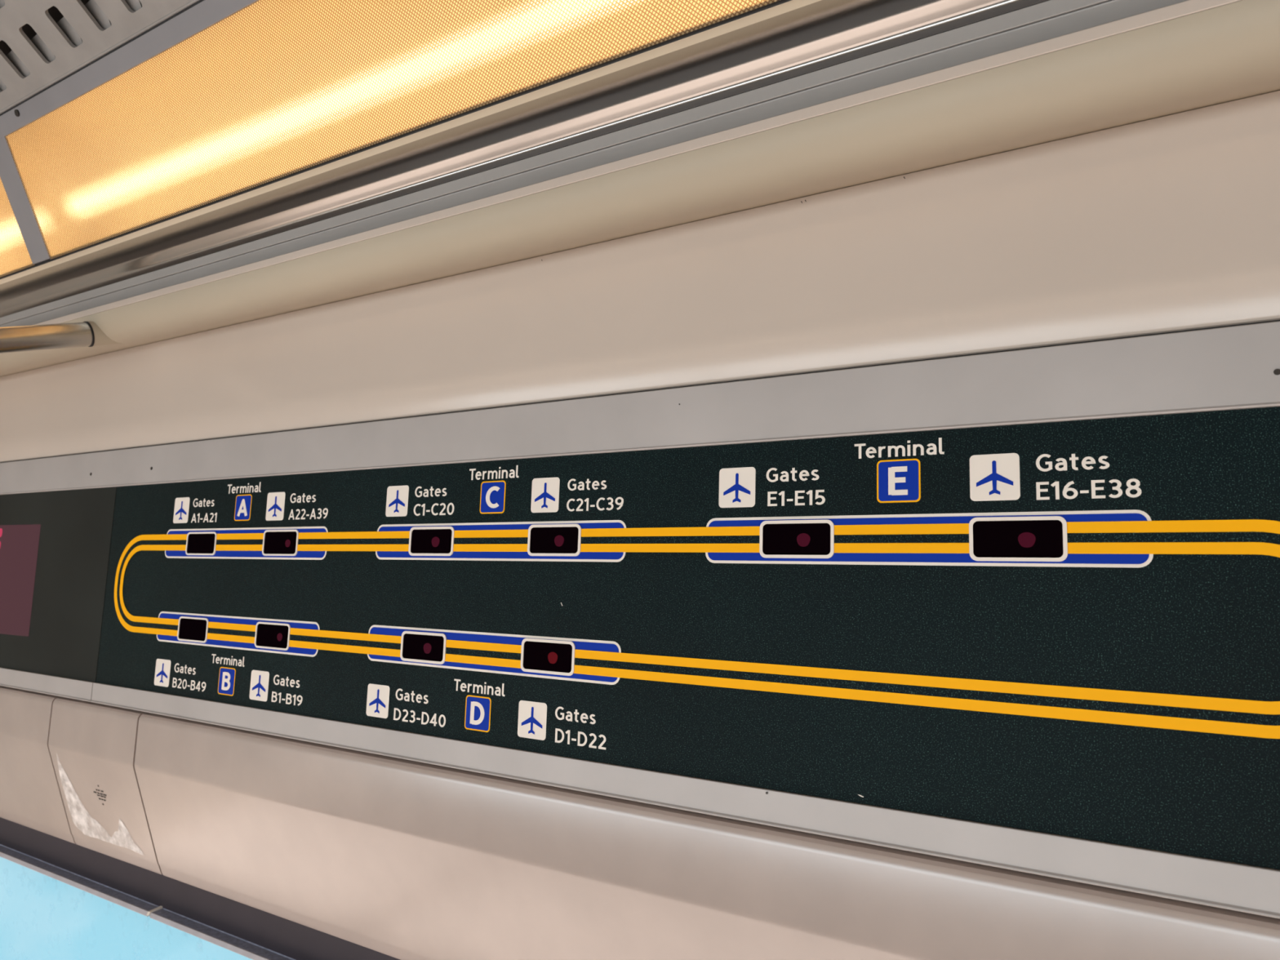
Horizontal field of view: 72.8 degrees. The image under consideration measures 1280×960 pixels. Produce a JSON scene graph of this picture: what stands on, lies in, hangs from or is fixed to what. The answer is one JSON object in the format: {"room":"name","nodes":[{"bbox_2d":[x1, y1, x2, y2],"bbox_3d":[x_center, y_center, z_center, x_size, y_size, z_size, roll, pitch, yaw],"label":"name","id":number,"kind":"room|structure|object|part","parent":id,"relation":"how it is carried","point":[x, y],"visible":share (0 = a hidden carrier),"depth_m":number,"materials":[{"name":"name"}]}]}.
{"room":"airport train interior","nodes":[
{"label":"airport train interior","id":0,"kind":"room"},
{"bbox_2d":[0,90,1279,462],"bbox_3d":[-0.599,-0.137,1.237,4.130,0.161,0.015,-3,-9,32],"label":"wall","id":1,"kind":"structure","parent":0,"point":[1170,223],"depth_m":0.78,"materials":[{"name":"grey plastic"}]},
{"bbox_2d":[0,320,123,353],"bbox_3d":[-1.316,-0.156,0.978,1.185,0.266,0.513,2,-7,-4],"label":"handrail","id":2,"kind":"object","parent":1,"relation":"attached to","point":[60,335],"visible":0.93,"depth_m":1.19,"materials":[{"name":"metal"}]},
{"bbox_2d":[88,320,123,346],"bbox_3d":[-0.768,-0.213,1.254,0.036,0.050,0.059,-4,-9,39],"label":"bracket","id":3,"kind":"object","parent":2,"relation":"attached to","point":[96,337],"depth_m":1.23,"materials":[{"name":"beige plastic"}]},
{"bbox_2d":[0,0,1187,327],"bbox_3d":[-0.650,-0.258,1.164,4.130,0.017,0.012,-3,-9,32],"label":"trim","id":4,"kind":"structure","parent":1,"relation":"attached to","point":[1115,10],"depth_m":0.72,"materials":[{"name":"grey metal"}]},
{"bbox_2d":[31,0,1242,325],"bbox_3d":[-0.653,-0.245,1.159,4.130,0.010,0.008,-3,-9,32],"label":"trim","id":5,"kind":"structure","parent":1,"relation":"attached to","point":[1188,7],"depth_m":0.69,"materials":[{"name":"silver metal"}]},
{"bbox_2d":[0,0,1279,377],"bbox_3d":[-0.625,-0.221,1.202,4.130,0.038,0.115,-3,-9,32],"label":"trim","id":6,"kind":"structure","parent":1,"relation":"attached to","point":[1229,52],"depth_m":0.69,"materials":[{"name":"beige plastic"}]},
{"bbox_2d":[0,320,1279,494],"bbox_3d":[-0.605,-0.027,1.219,4.130,0.057,0.011,-3,-9,32],"label":"trim","id":7,"kind":"structure","parent":1,"relation":"attached to","point":[1235,367],"depth_m":0.76,"materials":[{"name":"metal"}]},
{"bbox_3d":[-0.974,-0.862,0.120,4.730,0.040,2.760,-3,-9,32],"label":"ceiling","id":8,"kind":"structure","parent":0,"visible":0},
{"bbox_2d":[0,0,204,115],"bbox_3d":[-1.030,-0.598,1.220,3.454,0.196,0.233,-3,-9,32],"label":"ceiling vent","id":9,"kind":"object","parent":8,"relation":"in","point":[43,43],"visible":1,"depth_m":1.05,"materials":[{"name":"grey metal"}]},
{"bbox_3d":[-0.577,0.161,1.250,4.130,0.879,0.049,-3,-9,32],"label":"wall","id":10,"kind":"structure","parent":0,"visible":0},
{"bbox_2d":[0,685,75,844],"bbox_3d":[-1.633,0.495,1.827,1.702,0.235,0.065,-3,-9,32],"label":"panel","id":11,"kind":"object","parent":10,"relation":"attached to","point":[31,797],"visible":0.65,"depth_m":1.41,"materials":[{"name":"beige plastic"}]},
{"bbox_2d":[48,696,162,874],"bbox_3d":[-0.803,0.455,1.312,0.244,0.235,0.065,-3,-9,32],"label":"panel","id":12,"kind":"object","parent":10,"relation":"attached to","point":[92,746],"visible":0.88,"depth_m":1.29,"materials":[{"name":"white plastic"}]},
{"bbox_2d":[0,817,399,959],"bbox_3d":[-0.589,0.594,1.198,4.130,0.070,0.015,-3,-9,32],"label":"trim","id":13,"kind":"structure","parent":10,"relation":"attached to","point":[295,940],"depth_m":1.22,"materials":[{"name":"black rubber"}]},
{"bbox_2d":[90,682,1279,918],"bbox_3d":[0.162,0.271,0.694,2.299,0.029,0.013,-3,-9,32],"label":"trim","id":14,"kind":"structure","parent":10,"relation":"attached to","point":[1246,888],"depth_m":0.70,"materials":[{"name":"metal"}]},
{"bbox_2d":[95,406,1279,870],"bbox_3d":[-0.036,0.120,0.839,1.823,0.296,0.006,-3,-9,32],"label":"sign","id":15,"kind":"object","parent":10,"relation":"attached to","point":[1068,628],"visible":1,"depth_m":0.73,"materials":[{"name":"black plastic"}]},
{"bbox_2d":[276,633,282,640],"bbox_3d":[-0.450,0.196,1.085,0.010,0.010,0.001,-3,-9,32],"label":"indicator light","id":16,"kind":"object","parent":15,"relation":"attached to","point":[279,636],"depth_m":1.09,"materials":[{"name":"red plastic"}]},
{"bbox_2d":[284,539,290,546],"bbox_3d":[-0.446,0.080,1.100,0.010,0.010,0.001,-3,-9,32],"label":"indicator light","id":17,"kind":"object","parent":15,"relation":"attached to","point":[287,542],"depth_m":1.10,"materials":[{"name":"red plastic"}]},
{"bbox_2d":[423,643,431,653],"bbox_3d":[-0.233,0.184,0.950,0.012,0.011,0.001,-3,-9,32],"label":"indicator light","id":18,"kind":"object","parent":15,"relation":"attached to","point":[427,646],"depth_m":0.95,"materials":[{"name":"red plastic"}]},
{"bbox_2d":[431,537,439,546],"bbox_3d":[-0.227,0.069,0.964,0.012,0.011,0.001,-3,-9,32],"label":"indicator light","id":19,"kind":"object","parent":15,"relation":"attached to","point":[435,540],"depth_m":0.96,"materials":[{"name":"red plastic"}]},
{"bbox_2d":[547,652,557,663],"bbox_3d":[-0.086,0.176,0.860,0.012,0.011,0.001,-3,-9,32],"label":"indicator light","id":20,"kind":"object","parent":15,"relation":"attached to","point":[553,657],"depth_m":0.86,"materials":[{"name":"red plastic"}]},
{"bbox_2d":[554,535,564,546],"bbox_3d":[-0.081,0.061,0.874,0.012,0.011,0.001,-3,-9,32],"label":"indicator light","id":21,"kind":"object","parent":15,"relation":"attached to","point":[558,540],"depth_m":0.87,"materials":[{"name":"red plastic"}]},
{"bbox_2d":[796,533,809,546],"bbox_3d":[0.139,0.051,0.737,0.012,0.011,0.001,-3,-9,32],"label":"indicator light","id":22,"kind":"object","parent":15,"relation":"attached to","point":[803,539],"depth_m":0.74,"materials":[{"name":"red plastic"}]},
{"bbox_2d":[1017,532,1035,547],"bbox_3d":[0.287,0.044,0.645,0.012,0.011,0.001,-3,-9,32],"label":"indicator light","id":23,"kind":"object","parent":15,"relation":"attached to","point":[1026,540],"depth_m":0.64,"materials":[{"name":"red plastic"}]},
{"bbox_2d":[134,712,1279,959],"bbox_3d":[0.227,0.406,0.672,2.176,0.235,0.065,-3,-9,32],"label":"panel","id":24,"kind":"object","parent":10,"relation":"attached to","point":[401,859],"visible":0.91,"depth_m":0.84,"materials":[{"name":"beige plastic"}]},
{"bbox_3d":[-3.041,0.435,1.226,0.050,2.460,2.760,-3,-9,32],"label":"wall","id":25,"kind":"structure","parent":0,"visible":0},
{"bbox_2d":[0,667,93,702],"bbox_3d":[-1.592,0.355,1.782,1.830,0.029,0.013,-3,-9,32],"label":"trim","id":26,"kind":"structure","parent":25,"relation":"attached to","point":[76,689],"depth_m":1.37,"materials":[{"name":"metal"}]},
{"bbox_2d":[0,486,116,682],"bbox_3d":[-1.290,0.180,1.619,1.130,0.296,0.005,-3,-9,32],"label":"display","id":27,"kind":"object","parent":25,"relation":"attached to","point":[55,546],"visible":1,"depth_m":1.40,"materials":[{"name":"black"}]},
{"bbox_2d":[0,0,791,279],"bbox_3d":[-0.669,-0.325,1.139,4.130,0.004,0.003,-3,-9,32],"label":"trim","id":28,"kind":"structure","parent":25,"relation":"attached to","point":[780,2],"depth_m":0.83,"materials":[{"name":"grey metal"}]},
{"bbox_2d":[0,0,821,284],"bbox_3d":[-0.665,-0.427,1.154,4.130,0.209,0.183,-3,-9,32],"label":"light","id":29,"kind":"object","parent":25,"relation":"attached to","point":[220,99],"visible":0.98,"depth_m":0.93,"materials":[{"name":"yellow plastic"}]},
{"bbox_2d":[0,177,35,277],"bbox_3d":[-1.671,-0.358,1.725,1.814,0.154,0.075,-3,-9,32],"label":"diffuser","id":30,"kind":"object","parent":29,"relation":"attached to","point":[17,253],"depth_m":1.27,"materials":[{"name":"plastic"}]},
{"bbox_3d":[-0.707,-0.495,1.091,4.130,0.024,0.015,-3,-9,32],"label":"frame","id":31,"kind":"part","parent":29,"relation":"part of","materials":[{"name":"plastic"}]},
{"bbox_2d":[0,0,1049,317],"bbox_3d":[-0.660,-0.307,1.152,4.130,0.054,0.038,-3,-9,32],"label":"trim","id":32,"kind":"structure","parent":25,"relation":"attached to","point":[821,34],"depth_m":0.80,"materials":[{"name":"metal"}]},
{"bbox_2d":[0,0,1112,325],"bbox_3d":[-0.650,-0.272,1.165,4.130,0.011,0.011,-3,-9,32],"label":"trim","id":33,"kind":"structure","parent":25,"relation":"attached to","point":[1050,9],"depth_m":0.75,"materials":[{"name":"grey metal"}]},
{"bbox_3d":[-0.326,1.467,0.983,4.730,0.520,0.048,-3,-9,32],"label":"wall","id":34,"kind":"structure","parent":0,"visible":0},
{"bbox_2d":[0,844,295,959],"bbox_3d":[-0.594,0.916,1.165,4.130,0.612,0.066,-3,-9,32],"label":"window frame","id":35,"kind":"structure","parent":34,"relation":"in","point":[246,948],"depth_m":1.25,"materials":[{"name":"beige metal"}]},
{"bbox_3d":[-1.523,0.660,1.762,1.943,0.009,0.017,-3,-9,32],"label":"frame","id":36,"kind":"part","parent":35,"relation":"part of","materials":[{"name":"grey metal"}]},
{"bbox_3d":[0.233,0.576,0.672,2.179,0.009,0.017,-3,-9,32],"label":"frame","id":37,"kind":"part","parent":35,"relation":"part of","materials":[{"name":"grey metal"}]}
]}

